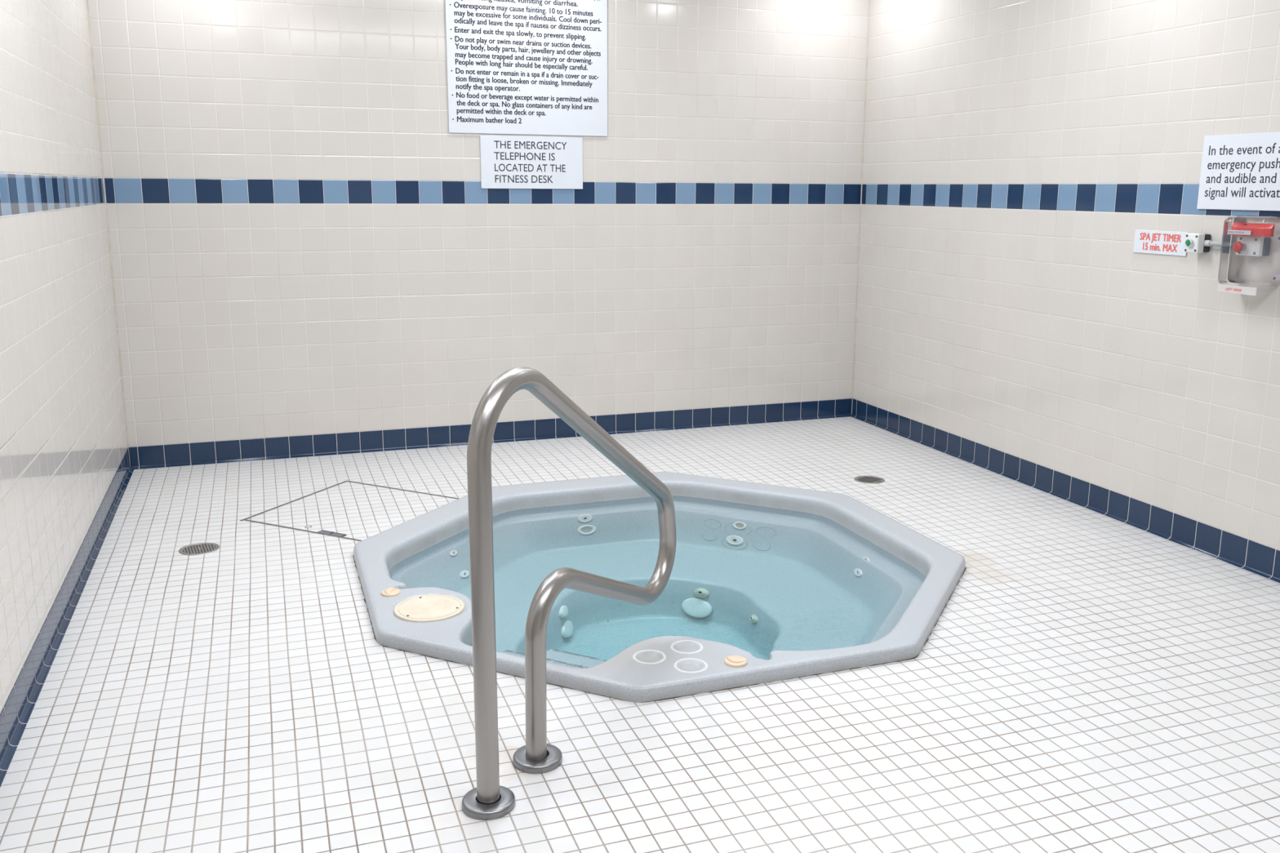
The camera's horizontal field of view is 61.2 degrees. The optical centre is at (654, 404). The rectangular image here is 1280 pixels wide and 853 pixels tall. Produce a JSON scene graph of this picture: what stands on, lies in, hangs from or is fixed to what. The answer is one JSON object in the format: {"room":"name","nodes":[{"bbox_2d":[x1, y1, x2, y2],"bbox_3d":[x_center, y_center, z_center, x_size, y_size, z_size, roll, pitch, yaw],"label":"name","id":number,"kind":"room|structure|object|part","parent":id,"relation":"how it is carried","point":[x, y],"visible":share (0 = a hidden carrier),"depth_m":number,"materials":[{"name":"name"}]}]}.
{"room":"hot tub room","nodes":[
{"label":"hot tub room","id":0,"kind":"room"},
{"bbox_2d":[0,0,128,713],"bbox_3d":[-1.280,-0.322,1.691,0.001,2.520,6.600,-4,12,-20],"label":"wall","id":1,"kind":"structure","parent":0,"point":[64,438],"depth_m":3.33,"materials":[{"name":"beige tile"}]},
{"bbox_2d":[0,448,133,787],"bbox_3d":[-1.279,0.863,1.933,0.019,0.102,6.600,-4,12,-20],"label":"baseboard","id":2,"kind":"structure","parent":1,"relation":"attached to","point":[16,712],"depth_m":3.08,"materials":[{"name":"blue tile"}]},
{"bbox_2d":[88,0,869,447],"bbox_3d":[-0.627,-1.055,5.366,3.783,2.520,0.001,-4,12,-20],"label":"wall","id":3,"kind":"structure","parent":0,"point":[303,242],"depth_m":5.30,"materials":[{"name":"beige tile"}]},
{"bbox_2d":[86,0,130,466],"bbox_3d":[-2.403,-0.939,4.730,0.001,2.520,0.006,6,12,24],"label":"trim","id":4,"kind":"structure","parent":3,"relation":"attached to","point":[86,0],"depth_m":4.76,"materials":[{"name":"beige tile"}]},
{"bbox_2d":[128,398,852,469],"bbox_3d":[-0.632,0.132,5.595,3.783,0.102,0.019,-4,12,-20],"label":"baseboard","id":5,"kind":"structure","parent":3,"relation":"attached to","point":[305,446],"depth_m":5.45,"materials":[{"name":"blue tile"}]},
{"bbox_2d":[444,0,607,136],"bbox_3d":[-0.606,-1.827,5.211,0.794,1.020,0.009,-4,12,-20],"label":"sign","id":6,"kind":"object","parent":3,"relation":"attached to","point":[522,67],"visible":1,"depth_m":5.24,"materials":[{"name":"white plastic"}]},
{"bbox_2d":[480,135,582,189],"bbox_3d":[-0.601,-1.195,5.341,0.514,0.252,0.008,-4,12,-20],"label":"sign","id":7,"kind":"object","parent":3,"relation":"attached to","point":[507,162],"visible":1,"depth_m":5.34,"materials":[{"name":"white plastic"}]},
{"bbox_2d":[0,416,1279,852],"bbox_3d":[0.490,0.798,2.574,3.783,0.001,6.600,-4,12,-20],"label":"floor","id":8,"kind":"structure","parent":0,"point":[1089,681],"depth_m":2.72,"materials":[{"name":"white tile"}]},
{"bbox_2d":[178,542,219,555],"bbox_3d":[-1.636,0.518,3.889,0.136,0.004,0.136,-6,13,-27],"label":"floor drain","id":9,"kind":"object","parent":8,"relation":"on","point":[199,548],"visible":1,"depth_m":3.88,"materials":[{"name":"metal"}]},
{"bbox_2d":[240,480,459,541],"bbox_3d":[-1.225,0.421,4.387,0.618,0.002,0.645,6,13,25],"label":"floor hatch","id":10,"kind":"object","parent":8,"relation":"on","point":[321,532],"visible":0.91,"depth_m":4.25,"materials":[{"name":"metal"}]},
{"bbox_3d":[-1.213,0.485,4.069,0.131,0.001,0.027,6,13,25],"label":"lift handle","id":11,"kind":"part","parent":10,"relation":"part of","materials":[{"name":"grey metal"}]},
{"bbox_2d":[462,366,676,820],"bbox_3d":[-0.161,0.321,2.594,0.112,0.919,0.995,6,12,24],"label":"handrail","id":12,"kind":"object","parent":8,"relation":"on","point":[489,801],"visible":1,"depth_m":2.30,"materials":[{"name":"silver metal"}]},
{"bbox_2d":[353,471,965,702],"bbox_3d":[0.005,0.700,3.835,2.004,0.419,2.004,-4,12,-20],"label":"tub","id":13,"kind":"object","parent":8,"relation":"in","point":[766,583],"visible":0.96,"depth_m":4.04,"materials":[{"name":"grey plastic"}]},
{"bbox_3d":[-0.821,0.587,3.369,0.058,0.010,0.058,-1,11,-5],"label":"air control knob","id":14,"kind":"part","parent":13,"relation":"part of","materials":[{"name":"beige plastic"}]},
{"bbox_3d":[-0.678,0.615,3.264,0.208,0.008,0.208,-4,12,-20],"label":"skimmer lid","id":15,"kind":"part","parent":13,"relation":"part of","materials":[{"name":"beige plastic"}]},
{"bbox_3d":[0.219,0.689,2.895,0.062,0.010,0.062,2,12,10],"label":"air control knob","id":16,"kind":"part","parent":13,"relation":"part of","materials":[{"name":"beige plastic"}]},
{"bbox_2d":[853,475,884,484],"bbox_3d":[0.970,0.338,4.874,0.136,0.002,0.136,-9,15,-39],"label":"floor drain","id":17,"kind":"object","parent":8,"relation":"on","point":[864,479],"visible":1,"depth_m":4.87,"materials":[{"name":"metal"}]},
{"bbox_2d":[853,0,1279,551],"bbox_3d":[2.276,-0.553,2.960,0.001,2.520,6.600,-4,12,-20],"label":"wall","id":18,"kind":"structure","parent":0,"point":[1016,152],"depth_m":4.44,"materials":[{"name":"beige tile"}]},
{"bbox_2d":[851,0,870,413],"bbox_3d":[1.150,-1.171,5.998,0.006,2.520,0.001,6,12,24],"label":"trim","id":19,"kind":"structure","parent":18,"relation":"attached to","point":[869,0],"depth_m":6.00,"materials":[{"name":"beige tile"}]},
{"bbox_2d":[851,398,1279,582],"bbox_3d":[2.259,0.633,3.195,0.019,0.102,6.600,-4,12,-20],"label":"baseboard","id":20,"kind":"structure","parent":18,"relation":"attached to","point":[1260,559],"depth_m":4.44,"materials":[{"name":"blue tile"}]},
{"bbox_2d":[1133,229,1188,256],"bbox_3d":[1.886,-0.605,4.031,0.006,0.086,0.254,-4,12,-20],"label":"sign","id":21,"kind":"object","parent":18,"relation":"attached to","point":[1151,242],"visible":1,"depth_m":4.03,"materials":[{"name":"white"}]},
{"bbox_2d":[1184,232,1210,253],"bbox_3d":[1.922,-0.573,3.836,0.075,0.069,0.060,-4,12,-20],"label":"button","id":22,"kind":"object","parent":18,"relation":"attached to","point":[1193,242],"visible":1,"depth_m":3.81,"materials":[{"name":"white plastic"}]},
{"bbox_2d":[1203,240,1231,248],"bbox_3d":[1.976,-0.552,3.747,0.036,0.029,0.150,-4,12,-20],"label":"conduit","id":23,"kind":"object","parent":18,"relation":"attached to","point":[1216,245],"visible":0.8,"depth_m":3.78,"materials":[{"name":"grey plastic"}]},
{"bbox_2d":[1196,132,1279,210],"bbox_3d":[2.027,-0.775,3.600,0.009,0.253,0.510,-4,12,-20],"label":"sign","id":24,"kind":"object","parent":18,"relation":"attached to","point":[1239,171],"visible":1,"depth_m":3.68,"materials":[{"name":"white plastic"}]},
{"bbox_2d":[1217,215,1279,295],"bbox_3d":[1.995,-0.499,3.608,0.101,0.257,0.183,-4,12,-20],"label":"guard","id":25,"kind":"object","parent":18,"relation":"attached to","point":[1239,228],"visible":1,"depth_m":3.66,"materials":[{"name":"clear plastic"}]},
{"bbox_3d":[2.018,-0.516,3.615,0.050,0.226,0.180,-4,12,-20],"label":"spacer frame","id":26,"kind":"part","parent":25,"relation":"part of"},
{"bbox_2d":[1232,235,1271,256],"bbox_3d":[1.996,-0.532,3.626,0.082,0.066,0.094,-4,12,-20],"label":"button","id":27,"kind":"object","parent":18,"relation":"attached to","point":[1251,246],"visible":1,"depth_m":3.60,"materials":[{"name":"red plastic"}]},
{"bbox_3d":[1.973,-0.530,3.635,0.020,0.025,0.025,-4,12,-20],"label":"button stem","id":28,"kind":"part","parent":27,"relation":"part of","materials":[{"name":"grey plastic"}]}
]}

